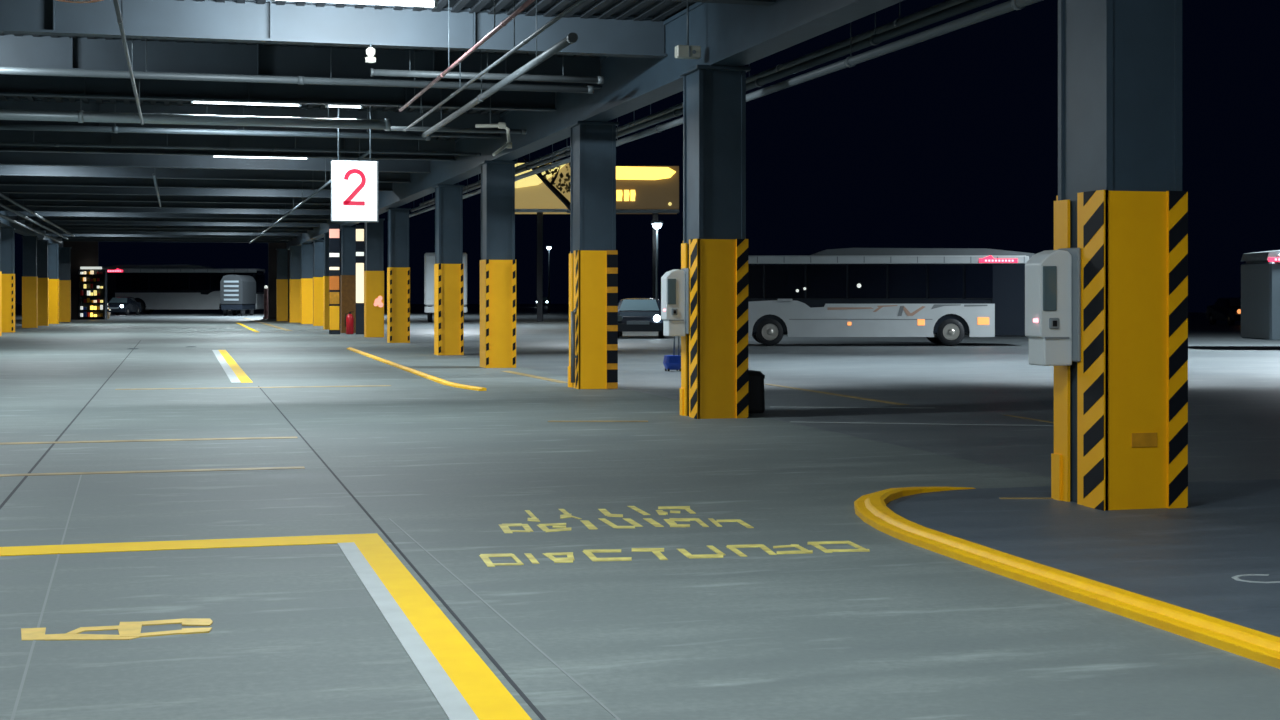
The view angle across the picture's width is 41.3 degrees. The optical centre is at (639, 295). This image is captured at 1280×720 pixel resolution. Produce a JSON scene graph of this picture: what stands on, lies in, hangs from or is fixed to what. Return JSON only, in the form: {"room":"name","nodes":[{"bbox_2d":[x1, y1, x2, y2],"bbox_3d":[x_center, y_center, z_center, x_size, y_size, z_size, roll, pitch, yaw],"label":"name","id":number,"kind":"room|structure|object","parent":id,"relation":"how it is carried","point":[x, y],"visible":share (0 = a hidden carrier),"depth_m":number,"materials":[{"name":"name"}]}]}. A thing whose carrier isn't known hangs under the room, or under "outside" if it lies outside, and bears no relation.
{"room":"parking garage","nodes":[
{"label":"parking garage","id":0,"kind":"room"},
{"bbox_2d":[63,241,97,319],"bbox_3d":[-36.838,-1.100,108.287,4.450,5.200,0.300,0,0,-15],"label":"wall","id":1,"kind":"structure","parent":0,"point":[83,253],"depth_m":108.39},
{"bbox_2d":[268,243,289,318],"bbox_3d":[-23.638,-1.100,111.859,1.600,5.200,0.300,0,0,-15],"label":"wall","id":2,"kind":"structure","parent":0,"point":[272,252],"depth_m":111.59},
{"bbox_2d":[6,0,695,138],"bbox_3d":[-12.722,-3.820,48.356,15.900,0.200,112.000,0,0,-15],"label":"ceiling","id":3,"kind":"structure","parent":0,"point":[470,3],"depth_m":21.92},
{"bbox_2d":[0,193,73,236],"bbox_3d":[-23.666,-3.370,67.170,0.122,0.661,42.040,0,0,-15],"label":"pipe","id":4,"kind":"object","parent":3,"relation":"hanging from","point":[1,194],"visible":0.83,"depth_m":62.59,"materials":[{"name":"grey"}]},
{"bbox_2d":[113,0,143,124],"bbox_3d":[-5.880,-3.212,19.511,0.054,0.977,15.740,0,0,-15],"label":"pipe","id":5,"kind":"object","parent":3,"relation":"hanging from","point":[119,15],"visible":0.89,"depth_m":19.37,"materials":[{"name":"grey"}]},
{"bbox_2d":[0,185,330,197],"bbox_3d":[-14.810,-3.460,54.006,12.900,0.520,0.240,0,0,-15],"label":"cross beam","id":6,"kind":"structure","parent":3,"relation":"attached to","point":[3,188],"depth_m":53.89,"materials":[{"name":"blue paint"}]},
{"bbox_2d":[0,193,330,203],"bbox_3d":[-15.855,-3.460,57.867,12.900,0.520,0.240,0,0,-15],"label":"cross beam","id":7,"kind":"structure","parent":3,"relation":"attached to","point":[14,196],"depth_m":57.75,"materials":[{"name":"metal"}]},
{"bbox_2d":[0,200,330,209],"bbox_3d":[-16.900,-3.460,61.729,12.900,0.520,0.240,0,0,-15],"label":"cross beam","id":8,"kind":"structure","parent":3,"relation":"attached to","point":[4,202],"depth_m":61.62,"materials":[{"name":"metal"}]},
{"bbox_2d":[0,206,330,214],"bbox_3d":[-17.945,-3.460,65.590,12.900,0.520,0.240,0,0,-15],"label":"cross beam","id":9,"kind":"structure","parent":3,"relation":"attached to","point":[16,208],"depth_m":65.49,"materials":[{"name":"blue paint"}]},
{"bbox_2d":[7,211,330,219],"bbox_3d":[-18.989,-3.460,69.451,12.900,0.520,0.240,0,0,-15],"label":"cross beam","id":10,"kind":"structure","parent":3,"relation":"attached to","point":[9,213],"depth_m":69.39,"materials":[{"name":"metal"}]},
{"bbox_2d":[16,216,326,223],"bbox_3d":[-20.034,-3.460,73.312,12.900,0.520,0.240,0,0,-15],"label":"cross beam","id":11,"kind":"structure","parent":3,"relation":"attached to","point":[50,218],"depth_m":73.25,"materials":[{"name":"blue paint"}]},
{"bbox_2d":[25,220,319,226],"bbox_3d":[-21.079,-3.460,77.173,12.900,0.520,0.240,0,0,-15],"label":"cross beam","id":12,"kind":"structure","parent":3,"relation":"attached to","point":[26,221],"depth_m":77.16,"materials":[{"name":"metal"}]},
{"bbox_2d":[33,224,312,229],"bbox_3d":[-22.124,-3.460,81.034,12.900,0.520,0.240,0,0,-15],"label":"cross beam","id":13,"kind":"structure","parent":3,"relation":"attached to","point":[34,225],"depth_m":80.92,"materials":[{"name":"blue paint"}]},
{"bbox_2d":[39,228,307,232],"bbox_3d":[-23.169,-3.460,84.896,12.900,0.520,0.240,0,0,-15],"label":"cross beam","id":14,"kind":"structure","parent":3,"relation":"attached to","point":[40,229],"depth_m":84.84,"materials":[{"name":"blue paint"}]},
{"bbox_2d":[46,231,301,235],"bbox_3d":[-24.213,-3.460,88.757,12.900,0.520,0.240,0,0,-15],"label":"cross beam","id":15,"kind":"structure","parent":3,"relation":"attached to","point":[47,232],"depth_m":88.73,"materials":[{"name":"metal"}]},
{"bbox_2d":[51,234,296,237],"bbox_3d":[-25.258,-3.460,92.618,12.900,0.520,0.240,0,0,-15],"label":"cross beam","id":16,"kind":"structure","parent":3,"relation":"attached to","point":[80,235],"depth_m":92.60,"materials":[{"name":"metal"}]},
{"bbox_2d":[56,236,291,240],"bbox_3d":[-26.303,-3.460,96.479,12.900,0.520,0.240,0,0,-15],"label":"cross beam","id":17,"kind":"structure","parent":3,"relation":"attached to","point":[59,237],"depth_m":96.43,"materials":[{"name":"blue paint"}]},
{"bbox_2d":[62,239,287,242],"bbox_3d":[-27.478,-3.460,100.823,12.900,0.520,0.240,0,0,-15],"label":"cross beam","id":18,"kind":"structure","parent":3,"relation":"attached to","point":[101,240],"depth_m":100.70,"materials":[{"name":"blue paint"}]},
{"bbox_2d":[0,98,390,130],"bbox_3d":[-9.180,-3.273,27.973,10.090,0.854,0.207,0,0,-15],"label":"pipe","id":19,"kind":"object","parent":3,"relation":"hanging from","point":[79,116],"visible":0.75,"depth_m":28.38,"materials":[{"name":"grey"}]},
{"bbox_2d":[0,176,392,190],"bbox_3d":[-13.765,-3.460,50.145,12.900,0.520,0.240,0,0,-15],"label":"cross beam","id":20,"kind":"structure","parent":3,"relation":"attached to","point":[4,180],"depth_m":50.10,"materials":[{"name":"blue paint"}]},
{"bbox_2d":[0,165,409,182],"bbox_3d":[-12.721,-3.460,46.284,12.900,0.520,0.240,0,0,-15],"label":"cross beam","id":21,"kind":"structure","parent":3,"relation":"attached to","point":[5,170],"depth_m":46.30,"materials":[{"name":"metal"}]},
{"bbox_2d":[0,105,429,140],"bbox_3d":[-9.192,-3.280,29.835,11.040,0.841,0.122,0,0,-15],"label":"pipe","id":22,"kind":"object","parent":3,"relation":"hanging from","point":[114,129],"visible":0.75,"depth_m":30.22,"materials":[{"name":"grey"}]},
{"bbox_2d":[0,151,430,172],"bbox_3d":[-11.676,-3.460,42.423,12.900,0.520,0.240,0,0,-15],"label":"cross beam","id":23,"kind":"structure","parent":3,"relation":"attached to","point":[6,158],"depth_m":42.48,"materials":[{"name":"blue paint"}]},
{"bbox_2d":[0,130,454,160],"bbox_3d":[-10.605,-3.460,38.465,12.900,0.520,0.240,0,0,-15],"label":"cross beam","id":24,"kind":"structure","parent":3,"relation":"attached to","point":[20,136],"depth_m":38.72,"materials":[{"name":"blue paint"}]},
{"bbox_2d":[0,137,480,155],"bbox_3d":[-9.521,-3.332,34.304,12.740,0.737,0.073,0,0,-15],"label":"pipe","id":25,"kind":"object","parent":3,"relation":"hanging from","point":[1,143],"visible":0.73,"depth_m":34.64,"materials":[{"name":"grey"}]},
{"bbox_2d":[191,101,300,106],"bbox_3d":[-6.748,-3.487,29.149,1.860,0.425,0.200,0,0,-15],"label":"ceiling lamp","id":26,"kind":"object","parent":3,"relation":"hanging from","point":[192,102],"visible":0.28,"depth_m":29.13,"materials":[{"name":"white"}]},
{"bbox_2d":[0,98,500,138],"bbox_3d":[-9.064,-3.460,32.770,12.900,0.520,0.240,0,0,-15],"label":"cross beam","id":27,"kind":"structure","parent":3,"relation":"attached to","point":[403,118],"depth_m":33.16,"materials":[{"name":"blue paint"}]},
{"bbox_2d":[0,74,556,111],"bbox_3d":[-7.693,-3.460,27.702,12.900,0.520,0.240,0,0,-15],"label":"cross beam","id":28,"kind":"structure","parent":3,"relation":"attached to","point":[10,85],"depth_m":28.08,"materials":[{"name":"metal"}]},
{"bbox_2d":[0,39,593,93],"bbox_3d":[-6.648,-3.309,22.961,12.360,0.781,0.122,0,0,-15],"label":"pipe","id":29,"kind":"object","parent":3,"relation":"hanging from","point":[300,80],"visible":0.86,"depth_m":23.37,"materials":[{"name":"grey"}]},
{"bbox_2d":[0,33,601,89],"bbox_3d":[-6.844,-3.460,24.565,12.900,0.520,0.240,0,0,-15],"label":"cross beam","id":30,"kind":"structure","parent":3,"relation":"attached to","point":[26,50],"depth_m":24.88,"materials":[{"name":"blue paint"}]},
{"bbox_2d":[249,138,371,242],"bbox_3d":[-12.898,-3.234,61.258,0.060,0.931,59.000,0,0,-15],"label":"pipe","id":31,"kind":"object","parent":3,"relation":"hanging from","point":[367,152],"visible":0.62,"depth_m":49.97,"materials":[{"name":"grey"}]},
{"bbox_2d":[0,0,666,57],"bbox_3d":[-5.904,-3.460,21.090,12.900,0.520,0.240,0,0,-15],"label":"cross beam","id":32,"kind":"structure","parent":3,"relation":"attached to","point":[270,22],"depth_m":21.60,"materials":[{"name":"metal"}]},
{"bbox_2d":[0,0,691,139],"bbox_3d":[-12.705,-3.695,48.360,15.535,0.050,112.000,0,0,-15],"label":"ceiling beams","id":33,"kind":"structure","parent":3,"relation":"attached to","point":[459,4],"depth_m":22.00,"materials":[{"name":"metal"}]},
{"bbox_2d":[271,0,437,7],"bbox_3d":[-3.194,-3.487,19.078,1.860,0.425,0.200,0,0,-15],"label":"ceiling lamp","id":34,"kind":"object","parent":3,"relation":"hanging from","point":[418,3],"visible":1,"depth_m":19.15,"materials":[{"name":"white"}]},
{"bbox_2d":[331,106,378,221],"bbox_3d":[-5.047,-2.515,30.089,0.825,2.410,0.154,0,0,-15],"label":"number sign","id":35,"kind":"object","parent":3,"relation":"hanging from","point":[354,184],"visible":0.92,"depth_m":30.02,"materials":[{"name":"white"}]},
{"bbox_2d":[390,108,526,133],"bbox_3d":[-3.201,-3.286,29.902,2.440,0.829,0.098,0,0,-15],"label":"pipe","id":36,"kind":"object","parent":3,"relation":"hanging from","point":[392,128],"visible":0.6,"depth_m":29.89,"materials":[{"name":"grey"}]},
{"bbox_2d":[399,0,534,111],"bbox_3d":[-1.945,-3.235,19.481,0.059,0.929,12.706,0,0,-15],"label":"pipe","id":37,"kind":"object","parent":3,"relation":"hanging from","point":[527,3],"visible":0.95,"depth_m":19.60,"materials":[{"name":"grey"}]},
{"bbox_2d":[370,49,603,83],"bbox_3d":[-2.051,-3.313,23.065,3.190,0.775,0.110,0,0,-15],"label":"pipe","id":38,"kind":"object","parent":3,"relation":"hanging from","point":[373,72],"visible":0.82,"depth_m":23.02,"materials":[{"name":"grey"}]},
{"bbox_2d":[475,96,511,155],"bbox_3d":[-2.422,-3.018,28.460,0.621,1.384,0.377,0,0,-15],"label":"pipe elbow","id":39,"kind":"object","parent":3,"relation":"hanging from","point":[501,125],"visible":0.96,"depth_m":28.57,"materials":[{"name":"grey"}]},
{"bbox_2d":[404,0,584,131],"bbox_3d":[-1.896,-3.212,20.812,0.054,0.977,15.250,0,0,-15],"label":"pipe","id":40,"kind":"object","parent":3,"relation":"hanging from","point":[578,2],"visible":0.94,"depth_m":19.50,"materials":[{"name":"grey"}]},
{"bbox_2d":[422,0,577,137],"bbox_3d":[-2.193,-3.197,23.559,0.110,1.005,11.348,0,0,-15],"label":"pipe","id":41,"kind":"object","parent":3,"relation":"hanging from","point":[571,38],"visible":0.94,"depth_m":21.51,"materials":[{"name":"grey"}]},
{"bbox_2d":[675,2,700,58],"bbox_3d":[0.588,-3.320,20.876,0.300,0.800,0.145,0,0,-15],"label":"junction box","id":42,"kind":"object","parent":3,"relation":"hanging from","point":[687,51],"visible":1,"depth_m":20.82,"materials":[{"name":"grey"}]},
{"bbox_2d":[419,0,967,205],"bbox_3d":[-1.212,-3.380,34.916,0.122,0.641,48.040,0,0,-15],"label":"pipe","id":43,"kind":"object","parent":3,"relation":"hanging from","point":[949,3],"visible":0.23,"depth_m":22.00,"materials":[{"name":"grey"}]},
{"bbox_2d":[410,0,996,211],"bbox_3d":[-1.501,-3.280,34.837,0.122,0.841,48.040,0,0,-15],"label":"pipe","id":44,"kind":"object","parent":3,"relation":"hanging from","point":[875,39],"visible":0.62,"depth_m":20.66,"materials":[{"name":"grey"}]},
{"bbox_2d":[658,0,775,5],"bbox_3d":[-4.780,-3.460,16.939,12.900,0.520,0.240,0,0,-15],"label":"cross beam","id":45,"kind":"structure","parent":3,"relation":"attached to","point":[744,2],"depth_m":18.47,"materials":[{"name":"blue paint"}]},
{"bbox_2d":[409,0,1042,216],"bbox_3d":[-1.791,-3.150,34.759,0.122,1.101,48.040,0,0,-15],"label":"pipe","id":46,"kind":"object","parent":3,"relation":"hanging from","point":[1011,5],"visible":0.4,"depth_m":19.22,"materials":[{"name":"grey"}]},
{"bbox_2d":[0,321,1279,719],"bbox_3d":[-13.277,1.650,48.206,14.350,0.300,112.000,0,0,-15],"label":"floor","id":47,"kind":"structure","parent":0,"point":[897,629],"depth_m":9.60,"materials":[{"name":"concrete"}]},
{"bbox_2d":[1,228,15,331],"bbox_3d":[-26.257,-0.660,70.427,0.700,4.320,0.780,0,0,-15],"label":"column","id":48,"kind":"structure","parent":47,"relation":"on","point":[7,234],"depth_m":70.14,"materials":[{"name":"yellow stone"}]},
{"bbox_2d":[21,236,37,327],"bbox_3d":[-28.850,-0.660,80.395,0.700,4.320,0.780,0,0,-15],"label":"column","id":49,"kind":"structure","parent":47,"relation":"on","point":[29,278],"depth_m":80.08,"materials":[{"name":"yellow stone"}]},
{"bbox_2d":[37,240,48,325],"bbox_3d":[-30.243,-0.660,85.924,0.700,4.320,0.780,0,0,-15],"label":"column","id":50,"kind":"structure","parent":47,"relation":"on","point":[42,245],"depth_m":85.62,"materials":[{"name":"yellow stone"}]},
{"bbox_2d":[10,475,81,719],"bbox_3d":[-3.329,1.499,9.718,0.012,0.001,9.503,0,0,-17],"label":"joint","id":51,"kind":"object","parent":47,"relation":"on","point":[63,537],"depth_m":7.90,"materials":[{"name":"grey"}]},
{"bbox_2d":[48,244,59,323],"bbox_3d":[-31.713,-0.660,91.741,0.700,4.320,0.780,0,0,-15],"label":"column","id":52,"kind":"structure","parent":47,"relation":"on","point":[53,249],"depth_m":91.43,"materials":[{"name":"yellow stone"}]},
{"bbox_2d":[59,247,70,321],"bbox_3d":[-33.349,-0.660,98.551,0.700,4.320,0.780,0,0,-15],"label":"column","id":53,"kind":"structure","parent":47,"relation":"on","point":[64,252],"depth_m":98.23,"materials":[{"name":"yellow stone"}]},
{"bbox_2d":[0,211,62,246],"bbox_3d":[-19.659,-3.250,46.427,0.420,0.860,111.900,0,0,-15],"label":"girder","id":54,"kind":"object","parent":53,"relation":"on","point":[5,223],"visible":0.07,"depth_m":75.54,"materials":[{"name":"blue metal"}]},
{"bbox_2d":[0,340,140,508],"bbox_3d":[-9.434,1.499,30.080,0.024,0.001,57.000,0,0,-15],"label":"joint","id":55,"kind":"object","parent":47,"relation":"on","point":[72,421],"depth_m":16.81,"materials":[{"name":"grey"}]},
{"bbox_2d":[21,618,212,639],"bbox_3d":[-2.340,1.496,7.601,0.837,0.007,0.421,0,0,-15],"label":"bay number","id":56,"kind":"object","parent":47,"relation":"on","point":[127,630],"visible":1,"depth_m":7.58,"materials":[{"name":"paint"}]},
{"bbox_2d":[0,436,297,444],"bbox_3d":[-7.496,1.498,16.982,8.000,0.004,0.200,0,0,-15],"label":"floor line","id":57,"kind":"object","parent":47,"relation":"on","point":[289,436],"visible":1,"depth_m":17.60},
{"bbox_2d":[0,466,304,476],"bbox_3d":[-6.719,1.498,13.825,7.850,0.004,0.160,0,0,-15],"label":"floor line","id":58,"kind":"object","parent":47,"relation":"on","point":[299,467],"visible":1,"depth_m":14.49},
{"bbox_2d":[212,350,240,382],"bbox_3d":[-9.384,1.498,38.278,0.160,0.004,18.400,0,0,-15],"label":"lane marking","id":59,"kind":"object","parent":47,"relation":"on","point":[231,375],"visible":0.93,"depth_m":35.08,"materials":[{"name":"white paint"}]},
{"bbox_2d":[218,350,252,382],"bbox_3d":[-9.210,1.498,38.325,0.200,0.004,18.400,0,0,-15],"label":"lane marking","id":60,"kind":"object","parent":47,"relation":"on","point":[243,378],"visible":1,"depth_m":35.08,"materials":[{"name":"yellow paint"}]},
{"bbox_2d":[115,385,390,389],"bbox_3d":[-6.288,1.498,27.834,4.400,0.004,0.220,0,0,-15],"label":"floor line","id":61,"kind":"object","parent":47,"relation":"on","point":[367,385],"visible":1,"depth_m":27.80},
{"bbox_2d":[0,533,531,719],"bbox_3d":[-4.241,1.498,4.954,8.000,0.004,9.780,0,0,-15],"label":"parking line","id":62,"kind":"object","parent":47,"relation":"on","point":[488,698],"visible":1,"depth_m":8.38,"materials":[{"name":"yellow paint"}]},
{"bbox_2d":[276,249,287,320],"bbox_3d":[-21.427,-0.660,101.776,0.700,4.320,0.780,0,0,-15],"label":"column","id":63,"kind":"structure","parent":47,"relation":"on","point":[282,254],"depth_m":101.45,"materials":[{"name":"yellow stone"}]},
{"bbox_2d":[289,246,300,322],"bbox_3d":[-19.474,-0.660,96.089,0.700,4.320,0.780,0,0,-15],"label":"column","id":64,"kind":"structure","parent":47,"relation":"on","point":[295,251],"depth_m":95.76,"materials":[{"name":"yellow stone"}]},
{"bbox_2d":[286,0,903,249],"bbox_3d":[-6.811,-3.250,49.903,0.420,0.860,111.900,0,0,-15],"label":"girder","id":65,"kind":"object","parent":64,"relation":"on","point":[726,34],"visible":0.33,"depth_m":23.56,"materials":[{"name":"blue metal"}]},
{"bbox_2d":[300,243,312,323],"bbox_3d":[-17.878,-0.660,91.341,0.700,4.320,0.780,0,0,-15],"label":"column","id":66,"kind":"structure","parent":47,"relation":"on","point":[306,248],"depth_m":91.01,"materials":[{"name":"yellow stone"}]},
{"bbox_2d":[312,240,323,325],"bbox_3d":[-16.118,-0.660,85.602,0.700,4.320,0.780,0,0,-15],"label":"column","id":67,"kind":"structure","parent":47,"relation":"on","point":[318,245],"depth_m":85.27,"materials":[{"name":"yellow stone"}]},
{"bbox_2d":[323,233,328,328],"bbox_3d":[-13.960,-0.660,76.862,0.700,4.320,0.780,0,0,-15],"label":"column","id":68,"kind":"structure","parent":47,"relation":"on","point":[326,235],"depth_m":76.49,"materials":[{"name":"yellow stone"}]},
{"bbox_2d":[329,224,339,333],"bbox_3d":[-11.950,-0.650,66.535,0.430,4.300,0.130,0,0,0],"label":"banner sign","id":69,"kind":"object","parent":47,"relation":"on","point":[334,229],"visible":1,"depth_m":66.47,"materials":[{"name":"black paint"}]},
{"bbox_2d":[340,226,355,332],"bbox_3d":[-11.849,-0.660,69.249,0.700,4.320,0.780,0,0,-15],"label":"column","id":70,"kind":"structure","parent":47,"relation":"on","point":[348,233],"depth_m":68.93,"materials":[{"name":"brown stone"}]},
{"bbox_2d":[356,224,364,333],"bbox_3d":[-10.953,-0.650,66.535,0.344,4.300,0.130,0,0,0],"label":"banner sign","id":71,"kind":"object","parent":47,"relation":"on","point":[360,228],"visible":0.94,"depth_m":66.50,"materials":[{"name":"black paint"}]},
{"bbox_2d":[364,218,384,336],"bbox_3d":[-9.723,-0.660,62.158,0.700,4.320,0.780,0,0,-15],"label":"column","id":72,"kind":"structure","parent":47,"relation":"on","point":[373,273],"depth_m":61.84,"materials":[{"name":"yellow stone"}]},
{"bbox_2d":[386,208,410,342],"bbox_3d":[-7.786,-0.660,54.809,0.700,4.320,0.780,0,0,-15],"label":"column","id":73,"kind":"structure","parent":47,"relation":"on","point":[398,270],"depth_m":54.49,"materials":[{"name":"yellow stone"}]},
{"bbox_2d":[258,386,545,719],"bbox_3d":[-2.973,1.499,15.771,0.038,0.001,26.000,0,0,-15],"label":"joint","id":74,"kind":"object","parent":47,"relation":"on","point":[449,609],"depth_m":8.31,"materials":[{"name":"grey"}]},
{"bbox_2d":[337,542,478,719],"bbox_3d":[-0.555,1.498,5.765,0.100,0.004,9.420,0,0,-15],"label":"parking line","id":75,"kind":"object","parent":47,"relation":"on","point":[454,705],"visible":1,"depth_m":7.34,"materials":[{"name":"white paint"}]},
{"bbox_2d":[347,347,486,390],"bbox_3d":[-5.485,1.475,37.462,0.390,0.050,22.012,0,0,-15],"label":"curb","id":76,"kind":"object","parent":47,"relation":"on","point":[427,376],"visible":1,"depth_m":31.82,"materials":[{"name":"yellow paint"}]},
{"bbox_2d":[433,184,464,354],"bbox_3d":[-4.878,-0.660,43.371,0.700,4.320,0.780,0,0,-15],"label":"column","id":77,"kind":"structure","parent":47,"relation":"on","point":[448,266],"depth_m":43.06,"materials":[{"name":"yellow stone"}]},
{"bbox_2d":[478,160,517,367],"bbox_3d":[-2.995,-0.660,35.800,0.700,4.320,0.780,0,0,-15],"label":"column","id":78,"kind":"structure","parent":47,"relation":"on","point":[497,262],"depth_m":35.49,"materials":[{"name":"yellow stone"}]},
{"bbox_2d":[388,518,620,719],"bbox_3d":[-0.765,1.499,8.340,0.012,0.001,6.502,0,0,-17],"label":"joint","id":79,"kind":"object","parent":47,"relation":"on","point":[439,562],"depth_m":7.53,"materials":[{"name":"grey"}]},
{"bbox_2d":[567,121,619,388],"bbox_3d":[-0.804,-0.660,27.795,0.773,4.320,0.780,0,0,-15],"label":"column","id":80,"kind":"structure","parent":47,"relation":"on","point":[593,256],"depth_m":27.49,"materials":[{"name":"paint"}]},
{"bbox_2d":[525,506,695,521],"bbox_3d":[-0.204,1.498,11.753,1.271,0.005,0.658,0,0,-15],"label":"floor lettering","id":81,"kind":"object","parent":47,"relation":"on","point":[605,512],"depth_m":11.75},
{"bbox_2d":[499,518,753,532],"bbox_3d":[-0.111,1.497,11.162,1.620,0.005,0.608,0,0,-9],"label":"floor lettering","id":82,"kind":"object","parent":47,"relation":"on","point":[670,521],"depth_m":11.12},
{"bbox_2d":[479,541,869,566],"bbox_3d":[0.210,1.497,9.921,2.299,0.006,0.491,0,0,-15],"label":"floor lettering","id":83,"kind":"object","parent":47,"relation":"on","point":[657,551],"depth_m":9.91},
{"bbox_2d":[679,65,750,418],"bbox_3d":[0.924,-0.660,21.166,0.700,4.320,0.780,0,0,-15],"label":"column","id":84,"kind":"structure","parent":47,"relation":"on","point":[714,248],"depth_m":20.85,"materials":[{"name":"paint"}]},
{"bbox_2d":[661,268,689,335],"bbox_3d":[0.430,0.077,21.178,0.298,0.846,0.320,0,0,-15],"label":"station","id":85,"kind":"object","parent":84,"relation":"attached to","point":[675,284],"visible":1,"depth_m":21.11,"materials":[{"name":"grey"}]},
{"bbox_2d":[886,479,1279,636],"bbox_3d":[7.578,1.497,7.256,9.580,0.006,14.050,0,0,-15],"label":"traffic island","id":86,"kind":"object","parent":47,"relation":"on","point":[1188,558],"depth_m":10.56,"materials":[{"name":"concrete"}]},
{"bbox_2d":[854,487,1279,668],"bbox_3d":[2.963,1.465,6.377,1.425,0.070,13.735,0,0,-9],"label":"curb","id":87,"kind":"object","parent":86,"relation":"on","point":[871,508],"visible":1,"depth_m":8.52,"materials":[{"name":"yellow paint"}]},
{"bbox_2d":[1051,0,1187,510],"bbox_3d":[3.455,-0.660,12.268,0.700,4.320,0.780,0,0,-15],"label":"column","id":88,"kind":"structure","parent":86,"relation":"on","point":[1121,410],"depth_m":11.96,"materials":[{"name":"paint"}]},
{"bbox_2d":[1025,248,1080,365],"bbox_3d":[2.968,0.077,12.261,0.298,0.846,0.320,0,0,-15],"label":"station","id":89,"kind":"object","parent":88,"relation":"attached to","point":[1052,277],"visible":1,"depth_m":12.19,"materials":[{"name":"grey"}]},
{"bbox_2d":[663,355,680,369],"bbox_3d":[0.660,1.330,34.000,0.360,0.280,0.300,0,0,-15],"label":"tub","id":90,"kind":"object","parent":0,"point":[671,362],"depth_m":33.87,"materials":[{"name":"blue plastic"}]},
{"label":"outside","id":91,"kind":"structure","parent":0,"visible":0},
{"bbox_2d":[15,304,1279,481],"bbox_3d":[-26.528,1.657,155.468,150.000,0.306,326.000,0,0,-15],"label":"asphalt lot","id":92,"kind":"structure","parent":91,"point":[1234,380],"depth_m":28.89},
{"bbox_2d":[78,267,106,319],"bbox_3d":[-34.814,-0.180,108.130,1.700,3.360,0.540,0,0,0],"label":"stall","id":93,"kind":"object","parent":92,"relation":"on","point":[92,281],"visible":1,"depth_m":108.23,"materials":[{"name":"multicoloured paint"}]},
{"bbox_2d":[107,297,140,314],"bbox_3d":[-40.831,0.790,133.965,1.825,1.420,4.470,0,0,0],"label":"car","id":94,"kind":"object","parent":92,"relation":"on","point":[126,305],"visible":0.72,"depth_m":133.03,"materials":[{"name":"black paint"}]},
{"bbox_2d":[102,265,264,313],"bbox_3d":[-38.837,-0.565,143.666,13.650,4.130,3.472,0,0,0],"label":"bus","id":95,"kind":"object","parent":92,"relation":"on","point":[154,287],"visible":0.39,"depth_m":141.99,"materials":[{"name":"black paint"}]},
{"bbox_2d":[220,275,255,315],"bbox_3d":[-30.773,-0.050,130.385,1.700,3.100,4.830,0,0,0],"label":"van","id":96,"kind":"object","parent":92,"relation":"on","point":[237,292],"visible":1,"depth_m":128.06,"materials":[{"name":"grey paint"}]},
{"bbox_2d":[424,253,466,321],"bbox_3d":[-11.492,-0.475,100.072,2.400,3.950,8.100,0,0,-7],"label":"box truck","id":97,"kind":"object","parent":92,"relation":"on","point":[429,258],"visible":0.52,"depth_m":96.03,"materials":[{"name":"white paint"}]},
{"bbox_2d":[523,157,569,210],"bbox_3d":[-3.922,-2.589,82.029,3.421,8.202,1.290,0,0,0],"label":"truss","id":98,"kind":"object","parent":92,"relation":"on","point":[564,200],"visible":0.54,"depth_m":81.90,"materials":[{"name":"black metal"}]},
{"bbox_2d":[515,163,678,320],"bbox_3d":[-2.911,-3.084,100.875,10.319,9.167,6.250,0,0,0],"label":"billboard","id":99,"kind":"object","parent":92,"relation":"on","point":[654,190],"visible":0.57,"depth_m":98.00,"materials":[{"name":"yellow"}]},
{"bbox_2d":[618,298,663,337],"bbox_3d":[-0.001,0.790,61.965,1.825,1.420,4.470,0,0,2],"label":"car","id":100,"kind":"object","parent":92,"relation":"on","point":[634,314],"visible":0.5,"depth_m":60.26,"materials":[{"name":"black paint"}]},
{"bbox_2d":[651,221,662,298],"bbox_3d":[0.920,-1.280,92.000,0.676,5.560,0.520,0,0,0],"label":"street lamp","id":101,"kind":"object","parent":92,"relation":"on","point":[656,224],"visible":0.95,"depth_m":91.95,"materials":[{"name":"grey"}]},
{"bbox_2d":[663,336,680,370],"bbox_3d":[0.660,0.949,34.000,0.360,1.099,0.300,0,0,-15],"label":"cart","id":102,"kind":"object","parent":92,"relation":"on","point":[671,362],"visible":0.86,"depth_m":33.88,"materials":[{"name":"blue plastic"}]},
{"bbox_2d":[748,370,764,412],"bbox_3d":[1.314,1.230,21.945,0.500,0.540,0.500,0,0,-15],"label":"waste bin","id":103,"kind":"object","parent":92,"relation":"on","point":[756,396],"visible":0.41,"depth_m":21.74,"materials":[{"name":"black plastic"}]},
{"bbox_2d":[765,384,908,404],"bbox_3d":[2.897,1.498,26.186,0.151,0.004,5.781,0,0,-15],"label":"floor line","id":104,"kind":"object","parent":92,"relation":"on","point":[765,384],"visible":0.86,"depth_m":25.62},
{"bbox_2d":[748,248,1034,345],"bbox_3d":[7.065,0.025,52.185,9.750,2.950,2.490,0,0,0],"label":"bus","id":105,"kind":"object","parent":92,"relation":"on","point":[939,295],"visible":0.92,"depth_m":50.99,"materials":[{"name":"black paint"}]},
{"bbox_2d":[790,421,1053,425],"bbox_3d":[3.328,1.498,19.927,3.146,0.004,0.080,0,0,11],"label":"floor line","id":106,"kind":"object","parent":92,"relation":"on","point":[790,421],"visible":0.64,"depth_m":19.95,"materials":[{"name":"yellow paint"}]},
{"bbox_2d":[1206,298,1240,324],"bbox_3d":[30.904,0.790,87.965,1.825,1.420,4.470,0,0,0],"label":"car","id":107,"kind":"object","parent":92,"relation":"on","point":[1229,309],"visible":0.54,"depth_m":87.42,"materials":[{"name":"black paint"}]},
{"bbox_2d":[1241,250,1279,339],"bbox_3d":[22.148,0.054,48.161,9.584,2.891,2.440,0,0,0],"label":"bus","id":108,"kind":"object","parent":92,"relation":"on","point":[1260,274],"visible":1,"depth_m":47.74,"materials":[{"name":"grey"}]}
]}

